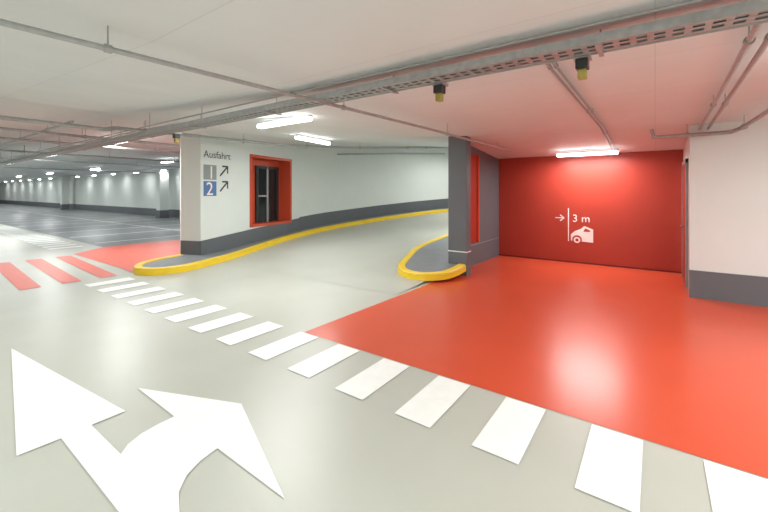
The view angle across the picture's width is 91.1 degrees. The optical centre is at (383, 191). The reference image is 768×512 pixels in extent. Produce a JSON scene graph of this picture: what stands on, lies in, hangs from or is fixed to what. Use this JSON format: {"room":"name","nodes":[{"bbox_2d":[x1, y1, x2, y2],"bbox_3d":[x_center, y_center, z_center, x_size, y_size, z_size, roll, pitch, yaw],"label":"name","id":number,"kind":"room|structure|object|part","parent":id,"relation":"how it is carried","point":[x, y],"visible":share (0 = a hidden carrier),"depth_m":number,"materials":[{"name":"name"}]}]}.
{"room":"parking garage","nodes":[
{"label":"parking garage","id":0,"kind":"room"},
{"bbox_2d":[0,203,179,246],"bbox_3d":[-35.193,1.647,35.328,71.600,0.001,7.750,0,0,36],"label":"floor","id":1,"kind":"structure","parent":0,"point":[10,218],"depth_m":18.54,"materials":[{"name":"grey concrete"}]},
{"bbox_2d":[60,177,68,203],"bbox_3d":[-29.974,0.110,35.392,0.500,3.080,0.550,0,0,36],"label":"shaft","id":2,"kind":"object","parent":1,"relation":"on","point":[64,181],"visible":0.89,"depth_m":35.24,"materials":[{"name":"white paint"}]},
{"bbox_2d":[60,204,68,209],"bbox_3d":[-29.976,1.400,35.388,0.520,0.500,0.560,0,0,36],"label":"band","id":3,"kind":"object","parent":2,"relation":"attached to","point":[62,206],"visible":1,"depth_m":35.22,"materials":[{"name":"grey paint"}]},
{"bbox_2d":[0,204,179,242],"bbox_3d":[-35.104,1.644,35.110,70.000,0.001,7.200,0,0,36],"label":"bay","id":4,"kind":"object","parent":1,"relation":"on","point":[3,204],"visible":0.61,"depth_m":19.68,"materials":[{"name":"paint"}]},
{"bbox_2d":[156,169,168,209],"bbox_3d":[-14.063,0.110,23.945,0.500,3.080,0.550,0,0,36],"label":"shaft","id":5,"kind":"object","parent":1,"relation":"on","point":[162,177],"visible":0.73,"depth_m":23.76,"materials":[{"name":"white paint"}]},
{"bbox_2d":[156,210,168,217],"bbox_3d":[-14.066,1.400,23.942,0.520,0.500,0.560,0,0,36],"label":"band","id":6,"kind":"object","parent":5,"relation":"attached to","point":[159,213],"visible":0.86,"depth_m":23.75,"materials":[{"name":"grey paint"}]},
{"bbox_2d":[0,168,179,209],"bbox_3d":[-31.857,0.050,37.825,76.100,3.200,0.200,0,0,36],"label":"wall","id":7,"kind":"structure","parent":0,"point":[121,189],"depth_m":32.20,"materials":[{"name":"white paint"}]},
{"bbox_2d":[0,200,179,217],"bbox_3d":[-31.556,1.400,37.473,75.000,0.500,0.020,0,0,36],"label":"baseboard","id":8,"kind":"structure","parent":7,"relation":"attached to","point":[130,210],"depth_m":31.88,"materials":[{"name":"grey paint"}]},
{"bbox_2d":[0,154,179,181],"bbox_3d":[-33.351,-1.669,35.817,76.020,0.488,5.205,0,0,36],"label":"ceiling","id":9,"kind":"structure","parent":0,"point":[106,167],"depth_m":26.32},
{"bbox_2d":[0,120,73,146],"bbox_3d":[-22.418,-1.320,18.839,41.600,0.211,0.075,0,0,36],"label":"conduit","id":10,"kind":"object","parent":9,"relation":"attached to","point":[47,129],"visible":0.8,"depth_m":8.05,"materials":[{"name":"metal"}]},
{"bbox_2d":[0,166,154,172],"bbox_3d":[-18.244,-1.301,19.162,0.090,0.248,13.800,0,0,36],"label":"conduit","id":11,"kind":"object","parent":9,"relation":"attached to","point":[0,166],"visible":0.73,"depth_m":20.74,"materials":[{"name":"metal"}]},
{"bbox_2d":[0,127,178,146],"bbox_3d":[-7.433,-1.301,7.134,0.090,0.248,6.900,0,0,36],"label":"conduit","id":12,"kind":"object","parent":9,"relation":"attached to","point":[85,136],"visible":0.8,"depth_m":8.09,"materials":[{"name":"metal"}]},
{"bbox_2d":[0,157,179,167],"bbox_3d":[-12.562,-1.301,15.074,0.090,0.248,13.800,0,0,36],"label":"conduit","id":13,"kind":"object","parent":9,"relation":"attached to","point":[0,157],"visible":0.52,"depth_m":15.76,"materials":[{"name":"metal"}]},
{"bbox_2d":[0,137,179,153],"bbox_3d":[-6.879,-1.301,10.986,0.090,0.248,13.800,0,0,36],"label":"conduit","id":14,"kind":"object","parent":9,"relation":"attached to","point":[3,138],"visible":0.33,"depth_m":9.53,"materials":[{"name":"metal"}]},
{"bbox_2d":[0,149,179,161],"bbox_3d":[-9.721,-1.301,13.030,0.090,0.248,13.800,0,0,36],"label":"conduit","id":15,"kind":"object","parent":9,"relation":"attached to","point":[23,151],"visible":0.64,"depth_m":12.89,"materials":[{"name":"metal"}]},
{"bbox_2d":[1,115,200,160],"bbox_3d":[-12.423,-1.309,13.126,24.500,0.232,0.054,0,0,36],"label":"conduit","id":16,"kind":"object","parent":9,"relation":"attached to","point":[120,134],"visible":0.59,"depth_m":9.43,"materials":[{"name":"metal"}]},
{"bbox_2d":[0,115,447,148],"bbox_3d":[-3.426,-1.452,8.696,1.144,0.703,18.108,0,0,42],"label":"pipe","id":17,"kind":"object","parent":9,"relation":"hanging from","point":[8,118],"visible":0.86,"depth_m":8.16,"materials":[{"name":"metal"}]},
{"bbox_2d":[0,0,767,165],"bbox_3d":[-19.043,-1.177,17.195,69.000,0.495,0.333,0,0,36],"label":"cable tray","id":18,"kind":"object","parent":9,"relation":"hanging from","point":[751,12],"visible":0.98,"depth_m":2.81,"materials":[{"name":"metal"}]},
{"bbox_2d":[171,132,181,142],"bbox_3d":[-3.365,-0.882,6.110,0.110,0.165,0.130,0,0,36],"label":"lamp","id":19,"kind":"object","parent":18,"relation":"attached to","point":[175,135],"visible":0.99,"depth_m":6.08,"materials":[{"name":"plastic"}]},
{"bbox_2d":[430,81,447,101],"bbox_3d":[0.491,-0.882,3.336,0.110,0.165,0.130,0,0,36],"label":"junction box","id":20,"kind":"object","parent":18,"relation":"attached to","point":[439,88],"visible":0.99,"depth_m":3.31,"materials":[{"name":"black plastic"}]},
{"bbox_3d":[-18.994,-0.980,17.264,69.000,0.060,0.003,0,0,36],"label":"rail","id":21,"kind":"part","parent":18,"relation":"part of","materials":[{"name":"metal"}]},
{"bbox_2d":[572,53,591,80],"bbox_3d":[1.408,-0.882,2.676,0.110,0.165,0.130,0,0,36],"label":"junction box","id":22,"kind":"object","parent":18,"relation":"attached to","point":[581,61],"visible":0.99,"depth_m":2.65,"materials":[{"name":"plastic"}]},
{"bbox_2d":[337,153,444,154],"bbox_3d":[0.488,-1.600,15.951,5.832,0.466,0.317,0,0,-38],"label":"pipe","id":23,"kind":"object","parent":9,"relation":"attached to","point":[339,153],"visible":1,"depth_m":15.31,"materials":[{"name":"metal"}]},
{"bbox_2d":[75,239,179,265],"bbox_3d":[-5.480,1.645,11.518,4.450,0.001,5.700,0,0,36],"label":"floor","id":24,"kind":"structure","parent":0,"point":[132,254],"depth_m":10.43,"materials":[{"name":"red paint"}]},
{"bbox_2d":[0,97,292,174],"bbox_3d":[-38.211,-1.500,27.367,78.000,0.150,14.200,0,0,36],"label":"ceiling","id":25,"kind":"structure","parent":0,"point":[8,107],"depth_m":9.51,"materials":[{"name":"paint"}]},
{"bbox_2d":[180,134,298,240],"bbox_3d":[-3.653,0.000,12.855,1.340,3.300,7.531,0,0,23],"label":"wall","id":26,"kind":"structure","parent":0,"point":[202,217],"depth_m":9.76,"materials":[{"name":"white paint"}]},
{"bbox_2d":[203,150,229,195],"bbox_3d":[-4.266,-0.466,9.662,0.004,1.133,0.864,0,0,23],"label":"exit sign","id":27,"kind":"object","parent":26,"relation":"attached to","point":[209,171],"visible":1,"depth_m":9.46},
{"bbox_3d":[-4.359,-0.085,9.450,0.001,0.370,0.400,0,0,23],"label":"level panel","id":28,"kind":"part","parent":27,"relation":"part of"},
{"bbox_3d":[-4.359,-0.495,9.450,0.001,0.370,0.400,0,0,23],"label":"level panel","id":29,"kind":"part","parent":27,"relation":"part of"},
{"bbox_3d":[-4.330,0.000,10.047,0.400,3.300,1.685,0,0,23],"label":"panel","id":30,"kind":"part","parent":26,"relation":"part of","materials":[{"name":"white paint"}]},
{"bbox_2d":[180,218,299,254],"bbox_3d":[-3.721,1.270,10.984,0.580,0.760,4.181,0,0,31],"label":"baseboard","id":31,"kind":"structure","parent":26,"relation":"attached to","point":[242,238],"depth_m":10.25,"materials":[{"name":"grey paint"}]},
{"bbox_2d":[250,154,251,226],"bbox_3d":[-3.993,-0.035,10.846,0.440,2.090,0.081,0,0,23],"label":"reveal","id":32,"kind":"object","parent":26,"relation":"attached to","point":[250,154],"visible":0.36,"depth_m":10.77,"materials":[{"name":"red paint"}]},
{"bbox_2d":[250,154,290,222],"bbox_3d":[-3.651,-0.025,11.704,0.480,2.150,1.928,0,0,23],"label":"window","id":33,"kind":"structure","parent":26,"relation":"in","point":[261,161],"depth_m":11.89,"materials":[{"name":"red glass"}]},
{"bbox_2d":[255,165,258,222],"bbox_3d":[-3.889,0.065,11.552,0.040,1.750,0.101,0,0,23],"label":"stile","id":34,"kind":"object","parent":33,"relation":"attached to","point":[256,166],"visible":1,"depth_m":11.51,"materials":[{"name":"black metal"}]},
{"bbox_3d":[-3.854,-0.025,11.790,0.040,2.150,1.864,0,0,23],"label":"panel","id":35,"kind":"part","parent":33,"relation":"part of","materials":[{"name":"black glass"}]},
{"bbox_2d":[266,166,267,221],"bbox_3d":[-3.708,0.065,11.981,0.040,1.750,0.061,0,0,23],"label":"stile","id":36,"kind":"object","parent":33,"relation":"attached to","point":[267,166],"visible":1,"depth_m":11.96,"materials":[{"name":"metal"}]},
{"bbox_3d":[-3.732,0.065,12.002,0.020,1.750,1.053,0,0,23],"label":"door glass","id":37,"kind":"part","parent":33,"relation":"part of","materials":[{"name":"black glass"}]},
{"bbox_2d":[276,167,278,220],"bbox_3d":[-3.519,0.065,12.429,0.040,1.750,0.101,0,0,23],"label":"stile","id":38,"kind":"object","parent":33,"relation":"attached to","point":[277,170],"visible":1,"depth_m":12.41,"materials":[{"name":"black metal"}]},
{"bbox_3d":[-3.633,-1.345,11.697,0.400,0.610,1.896,0,0,23],"label":"panel","id":39,"kind":"part","parent":26,"relation":"part of","materials":[{"name":"white paint"}]},
{"bbox_2d":[250,220,291,226],"bbox_3d":[-3.633,0.975,11.697,0.440,0.070,1.928,0,0,23],"label":"door sill","id":40,"kind":"object","parent":26,"relation":"attached to","point":[278,221],"visible":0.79,"depth_m":11.62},
{"bbox_2d":[279,159,291,222],"bbox_3d":[-3.274,-0.035,12.547,0.440,2.090,0.081,0,0,23],"label":"reveal","id":41,"kind":"object","parent":26,"relation":"attached to","point":[285,168],"visible":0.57,"depth_m":12.50,"materials":[{"name":"red paint"}]},
{"bbox_3d":[-3.173,0.000,12.786,0.400,3.300,0.470,0,0,23],"label":"panel","id":42,"kind":"part","parent":26,"relation":"part of","materials":[{"name":"white paint"}]},
{"bbox_2d":[224,212,447,294],"bbox_3d":[2.161,1.103,14.460,6.620,1.085,16.000,0,0,36],"label":"ramp","id":43,"kind":"structure","parent":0,"point":[367,256],"depth_m":9.49,"materials":[{"name":"grey concrete"}]},
{"bbox_2d":[397,234,465,280],"bbox_3d":[2.759,1.254,10.611,1.897,0.728,8.549,0,0,36],"label":"traffic island","id":44,"kind":"object","parent":43,"relation":"on","point":[428,261],"visible":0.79,"depth_m":7.59,"materials":[{"name":"yellow paint"}]},
{"bbox_2d":[276,137,447,149],"bbox_3d":[2.800,-1.812,15.349,6.599,1.371,14.210,0,0,36],"label":"ceiling","id":45,"kind":"structure","parent":0,"point":[413,141],"depth_m":11.32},
{"bbox_2d":[295,134,330,144],"bbox_3d":[-1.724,-1.277,9.248,0.106,0.100,1.300,0,0,28],"label":"ceiling lamp","id":46,"kind":"object","parent":45,"relation":"attached to","point":[301,137],"depth_m":9.13,"materials":[{"name":"white plastic"}]},
{"bbox_2d":[299,147,447,216],"bbox_3d":[2.756,-0.500,16.986,13.953,4.500,2.337,0,0,-26],"label":"wall","id":47,"kind":"structure","parent":0,"point":[329,181],"depth_m":15.54,"materials":[{"name":"white paint"}]},
{"bbox_2d":[299,199,447,229],"bbox_3d":[2.806,0.716,16.897,13.746,1.407,2.160,0,0,-26],"label":"baseboard","id":48,"kind":"structure","parent":47,"relation":"attached to","point":[314,220],"depth_m":15.60,"materials":[{"name":"grey paint"}]},
{"bbox_2d":[0,224,767,511],"bbox_3d":[-29.711,1.750,24.455,95.200,0.200,19.400,0,0,36],"label":"floor","id":49,"kind":"structure","parent":0,"point":[326,448],"depth_m":2.80,"materials":[{"name":"grey concrete"}]},
{"bbox_2d":[0,224,82,249],"bbox_3d":[-14.976,1.642,15.318,14.205,0.001,1.076,0,0,36],"label":"crosswalk marking","id":50,"kind":"object","parent":49,"relation":"on","point":[2,229],"visible":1,"depth_m":13.03,"materials":[{"name":"white paint"}]},
{"bbox_2d":[0,253,133,289],"bbox_3d":[-7.127,1.644,8.047,3.730,0.001,2.760,0,0,36],"label":"red stripe marking","id":51,"kind":"object","parent":49,"relation":"on","point":[21,281],"visible":0.96,"depth_m":8.00,"materials":[{"name":"red paint"}]},
{"bbox_2d":[11,348,283,511],"bbox_3d":[-1.804,1.644,2.715,4.900,0.001,1.160,0,0,36],"label":"direction arrow marking","id":52,"kind":"object","parent":49,"relation":"on","point":[149,474],"visible":1,"depth_m":2.52,"materials":[{"name":"white paint"}]},
{"bbox_2d":[133,208,447,275],"bbox_3d":[1.121,1.056,14.590,18.405,1.188,3.974,0,0,-39],"label":"curb","id":53,"kind":"object","parent":49,"relation":"on","point":[178,263],"visible":0.87,"depth_m":9.29,"materials":[{"name":"yellow paint"}]},
{"bbox_2d":[85,277,767,511],"bbox_3d":[-1.068,1.644,4.064,9.980,0.001,0.710,0,0,36],"label":"crosswalk marking","id":54,"kind":"object","parent":49,"relation":"on","point":[610,470],"visible":1,"depth_m":2.67,"materials":[{"name":"white paint"}]},
{"bbox_2d":[448,136,470,275],"bbox_3d":[1.520,0.225,7.592,0.400,2.850,0.200,0,0,36],"label":"pillar","id":55,"kind":"structure","parent":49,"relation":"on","point":[459,150],"depth_m":7.50,"materials":[{"name":"grey paint"}]},
{"bbox_2d":[0,0,767,139],"bbox_3d":[0.429,-1.337,-0.432,17.200,0.474,14.200,0,0,36],"label":"ceiling","id":56,"kind":"structure","parent":0,"point":[307,44],"depth_m":3.25,"materials":[{"name":"paint"}]},
{"bbox_2d":[0,18,512,151],"bbox_3d":[-0.971,-0.995,3.534,0.171,0.211,12.606,0,0,37],"label":"pipe","id":57,"kind":"object","parent":56,"relation":"attached to","point":[106,48],"visible":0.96,"depth_m":2.85,"materials":[{"name":"metal"}]},
{"bbox_3d":[-1.828,-1.024,2.497,0.010,0.152,0.010,0,0,36],"label":"rod","id":58,"kind":"part","parent":57,"relation":"part of","materials":[{"name":"metal"}]},
{"bbox_2d":[257,115,312,127],"bbox_3d":[-1.653,-1.157,6.178,1.300,0.100,0.106,0,0,36],"label":"ceiling lamp","id":59,"kind":"object","parent":56,"relation":"attached to","point":[298,118],"visible":0.93,"depth_m":6.09,"materials":[{"name":"white plastic"}]},
{"bbox_2d":[545,63,614,154],"bbox_3d":[3.089,-0.954,5.527,0.036,0.291,6.781,0,0,36],"label":"conduit","id":60,"kind":"object","parent":56,"relation":"attached to","point":[549,66],"visible":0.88,"depth_m":4.08,"materials":[{"name":"metal"}]},
{"bbox_2d":[552,62,617,154],"bbox_3d":[3.130,-0.954,5.498,0.036,0.291,6.781,0,0,36],"label":"conduit","id":61,"kind":"object","parent":56,"relation":"attached to","point":[556,66],"visible":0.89,"depth_m":4.09,"materials":[{"name":"metal"}]},
{"bbox_2d":[650,108,767,138],"bbox_3d":[3.235,-0.970,2.707,1.063,0.260,7.115,0,0,26],"label":"conduit","id":62,"kind":"object","parent":56,"relation":"attached to","point":[744,126],"visible":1,"depth_m":5.63,"materials":[{"name":"metal"}]},
{"bbox_2d":[698,23,762,129],"bbox_3d":[3.505,-1.026,3.964,0.060,0.149,4.631,0,0,36],"label":"conduit","id":63,"kind":"object","parent":56,"relation":"attached to","point":[750,39],"visible":0.94,"depth_m":2.90,"materials":[{"name":"metal"}]},
{"bbox_2d":[707,33,767,129],"bbox_3d":[3.586,-1.026,3.906,0.060,0.149,4.631,0,0,36],"label":"conduit","id":64,"kind":"object","parent":56,"relation":"attached to","point":[764,45],"visible":1,"depth_m":3.21,"materials":[{"name":"metal"}]},
{"bbox_2d":[471,146,498,265],"bbox_3d":[2.230,0.200,8.836,0.120,2.900,2.650,0,0,36],"label":"wall","id":65,"kind":"structure","parent":0,"point":[484,167],"depth_m":8.98,"materials":[{"name":"grey paint"}]},
{"bbox_2d":[305,255,767,477],"bbox_3d":[3.337,1.647,5.452,5.750,0.001,6.650,0,0,36],"label":"floor","id":66,"kind":"structure","parent":0,"point":[629,351],"depth_m":4.10,"materials":[{"name":"red paint"}]},
{"bbox_2d":[499,149,682,271],"bbox_3d":[4.587,0.300,8.773,4.000,2.700,0.200,0,0,36],"label":"wall","id":67,"kind":"structure","parent":0,"point":[632,201],"depth_m":8.48,"materials":[{"name":"paint"}]},
{"bbox_2d":[555,208,592,243],"bbox_3d":[4.410,0.790,8.767,0.800,0.820,0.004,0,0,36],"label":"sign","id":68,"kind":"object","parent":67,"relation":"attached to","point":[585,234],"visible":1,"depth_m":8.67,"materials":[{"name":"white paint"}]},
{"bbox_2d":[499,254,681,273],"bbox_3d":[4.509,1.630,8.699,3.760,0.040,0.010,0,0,36],"label":"baseboard","id":69,"kind":"structure","parent":67,"relation":"attached to","point":[499,254],"depth_m":8.50,"materials":[{"name":"red paint"}]},
{"bbox_2d":[468,109,767,158],"bbox_3d":[7.292,-1.050,5.169,12.599,0.399,2.908,0,0,36],"label":"ceiling","id":70,"kind":"structure","parent":0,"point":[630,136],"depth_m":7.08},
{"bbox_2d":[556,149,618,156],"bbox_3d":[4.340,-0.836,8.088,1.200,0.100,0.106,0,0,36],"label":"ceiling lamp","id":71,"kind":"object","parent":70,"relation":"attached to","point":[607,151],"depth_m":8.03,"materials":[{"name":"white plastic"}]},
{"bbox_2d":[683,138,688,160],"bbox_3d":[5.587,0.200,6.772,0.240,2.900,2.280,0,0,36],"label":"wall","id":72,"kind":"structure","parent":0,"point":[686,147],"depth_m":6.83,"materials":[{"name":"white paint"}]},
{"bbox_2d":[682,166,682,276],"bbox_3d":[5.809,0.540,7.321,0.040,2.220,0.070,0,0,36],"label":"frame","id":73,"kind":"object","parent":72,"relation":"attached to","point":[682,166],"visible":0.36,"depth_m":7.30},
{"bbox_2d":[685,159,688,288],"bbox_3d":[5.184,0.540,6.452,0.040,2.220,0.070,0,0,36],"label":"frame","id":74,"kind":"object","parent":72,"relation":"attached to","point":[687,163],"visible":1,"depth_m":6.42,"materials":[{"name":"red metal"}]},
{"bbox_3d":[5.496,-0.535,6.886,0.040,0.070,1.140,0,0,36],"label":"door","id":75,"kind":"structure","parent":72,"relation":"in","visible":0},
{"bbox_2d":[683,164,684,281],"bbox_3d":[5.500,0.565,6.884,0.030,2.130,1.000,0,0,36],"label":"leaf","id":76,"kind":"object","parent":75,"relation":"attached to","point":[684,164],"visible":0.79,"depth_m":6.82,"materials":[{"name":"red paint"}]},
{"bbox_2d":[689,119,767,276],"bbox_3d":[8.409,0.200,3.436,8.760,2.900,0.200,0,0,36],"label":"wall","id":77,"kind":"structure","parent":0,"point":[728,173],"depth_m":5.64,"materials":[{"name":"white paint"}]},
{"bbox_2d":[689,270,767,306],"bbox_3d":[8.261,1.435,3.410,8.570,0.430,0.015,0,0,36],"label":"baseboard","id":78,"kind":"structure","parent":77,"relation":"attached to","point":[725,287],"depth_m":5.63,"materials":[{"name":"grey paint"}]}
]}

